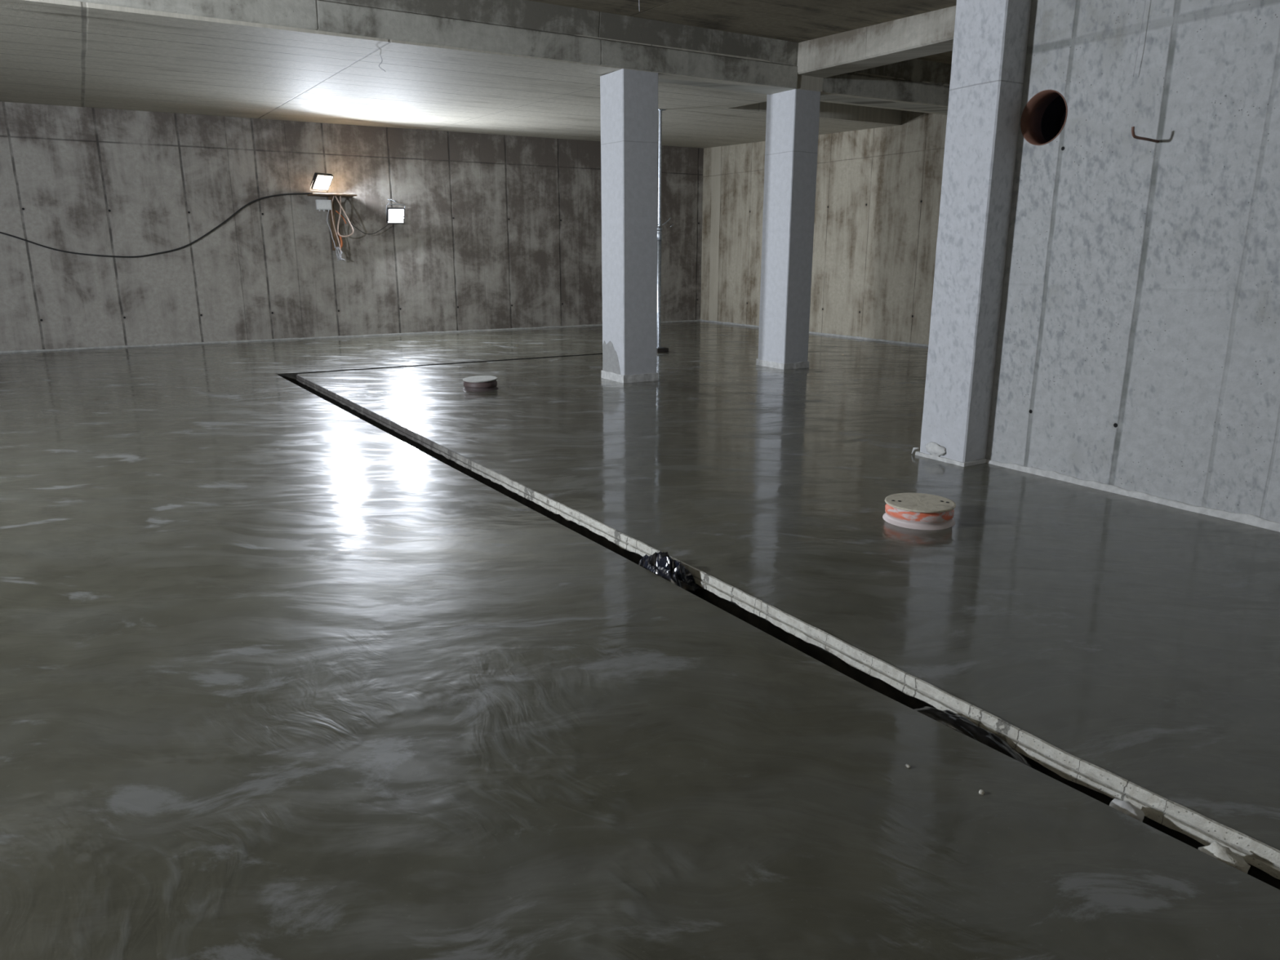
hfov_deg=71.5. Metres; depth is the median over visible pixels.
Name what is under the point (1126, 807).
lump
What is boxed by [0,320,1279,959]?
floor
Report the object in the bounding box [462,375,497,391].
drain cover
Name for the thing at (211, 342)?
baseboard
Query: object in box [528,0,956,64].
ceiling
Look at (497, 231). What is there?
wall
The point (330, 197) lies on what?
cable
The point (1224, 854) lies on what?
lump
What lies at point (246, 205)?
cable
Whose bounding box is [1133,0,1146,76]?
wire
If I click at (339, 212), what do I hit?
lead
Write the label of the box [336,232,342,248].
strap
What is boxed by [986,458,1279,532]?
baseboard
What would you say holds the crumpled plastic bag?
in the strip
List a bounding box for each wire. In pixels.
[335,246,345,260]
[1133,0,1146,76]
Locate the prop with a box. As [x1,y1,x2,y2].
[657,108,673,347]
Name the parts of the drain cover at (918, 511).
lid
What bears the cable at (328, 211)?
hanging from the junction box
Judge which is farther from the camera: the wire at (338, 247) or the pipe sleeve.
the wire at (338, 247)
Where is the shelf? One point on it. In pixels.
(310, 194)
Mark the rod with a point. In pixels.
(1133, 134)
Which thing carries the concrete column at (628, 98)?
on the floor
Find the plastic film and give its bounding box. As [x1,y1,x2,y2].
[912,706,1039,769]
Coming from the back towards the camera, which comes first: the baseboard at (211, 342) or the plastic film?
the baseboard at (211, 342)
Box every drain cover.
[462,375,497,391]
[882,493,955,529]
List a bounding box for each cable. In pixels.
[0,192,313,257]
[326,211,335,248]
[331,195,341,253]
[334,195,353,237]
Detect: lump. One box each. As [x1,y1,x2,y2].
[1109,798,1144,822]
[1197,840,1250,873]
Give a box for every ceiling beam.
[69,0,798,94]
[796,5,955,78]
[820,58,951,113]
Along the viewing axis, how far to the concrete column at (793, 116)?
12.23 m
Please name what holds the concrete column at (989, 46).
on the floor
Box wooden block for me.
[656,346,668,352]
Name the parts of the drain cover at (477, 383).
lid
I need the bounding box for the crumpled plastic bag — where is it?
[638,551,701,591]
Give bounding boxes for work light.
[309,172,333,191]
[386,204,404,223]
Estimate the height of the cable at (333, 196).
1.096 m
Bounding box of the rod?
[1131,126,1159,142]
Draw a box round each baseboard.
[0,320,700,352]
[700,319,928,346]
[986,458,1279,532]
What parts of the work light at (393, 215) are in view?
light panel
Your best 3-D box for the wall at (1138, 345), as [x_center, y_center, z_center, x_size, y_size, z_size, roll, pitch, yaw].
[5.268,-1.141,2.666,0.260,4.700,9.450,-8,17,-30]
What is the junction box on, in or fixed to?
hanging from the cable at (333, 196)
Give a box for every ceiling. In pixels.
[0,0,950,148]
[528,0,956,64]
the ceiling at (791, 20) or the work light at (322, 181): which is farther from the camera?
the work light at (322, 181)
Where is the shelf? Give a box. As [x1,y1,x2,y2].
[307,193,356,197]
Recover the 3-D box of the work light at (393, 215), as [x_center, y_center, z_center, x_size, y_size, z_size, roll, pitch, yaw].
[-4.679,-5.084,16.990,0.372,0.352,0.175,-10,18,-34]
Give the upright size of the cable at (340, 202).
0.733 m
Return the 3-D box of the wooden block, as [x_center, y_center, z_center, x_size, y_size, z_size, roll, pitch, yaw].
[0.320,-2.161,14.730,0.220,0.066,0.240,-8,17,-30]
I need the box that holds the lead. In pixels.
[338,212,389,234]
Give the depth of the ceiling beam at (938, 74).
12.56 m
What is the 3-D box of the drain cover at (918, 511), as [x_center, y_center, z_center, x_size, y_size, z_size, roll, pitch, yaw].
[1.722,0.186,5.481,0.430,0.120,0.430,-8,17,-30]
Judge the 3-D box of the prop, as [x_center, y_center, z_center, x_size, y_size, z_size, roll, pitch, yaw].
[0.389,-3.982,14.300,0.294,3.676,0.128,-8,17,-30]
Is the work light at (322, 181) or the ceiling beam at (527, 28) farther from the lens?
the work light at (322, 181)
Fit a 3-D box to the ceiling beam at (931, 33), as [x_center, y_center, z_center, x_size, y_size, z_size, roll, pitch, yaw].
[4.945,-4.353,7.340,0.503,0.602,10.900,-8,17,-30]
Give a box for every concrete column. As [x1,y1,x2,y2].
[600,68,657,382]
[755,88,820,369]
[911,0,1031,466]
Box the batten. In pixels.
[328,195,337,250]
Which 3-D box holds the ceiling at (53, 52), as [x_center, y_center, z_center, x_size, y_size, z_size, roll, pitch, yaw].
[-7.330,-5.099,10.645,25.440,0.642,8.095,-8,17,-30]
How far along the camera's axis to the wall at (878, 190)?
16.76 m
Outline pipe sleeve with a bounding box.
[1020,89,1067,145]
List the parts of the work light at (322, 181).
light panel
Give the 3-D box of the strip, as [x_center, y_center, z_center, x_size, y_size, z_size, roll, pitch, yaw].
[2.001,0.206,5.998,5.410,0.194,17.740,-8,17,-30]
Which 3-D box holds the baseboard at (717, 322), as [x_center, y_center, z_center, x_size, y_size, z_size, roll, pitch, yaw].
[5.267,-2.271,15.228,0.028,0.046,14.750,-8,17,-30]
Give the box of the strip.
[276,353,1279,889]
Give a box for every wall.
[0,101,703,351]
[700,110,946,344]
[985,0,1279,523]
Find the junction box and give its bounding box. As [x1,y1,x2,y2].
[315,199,332,211]

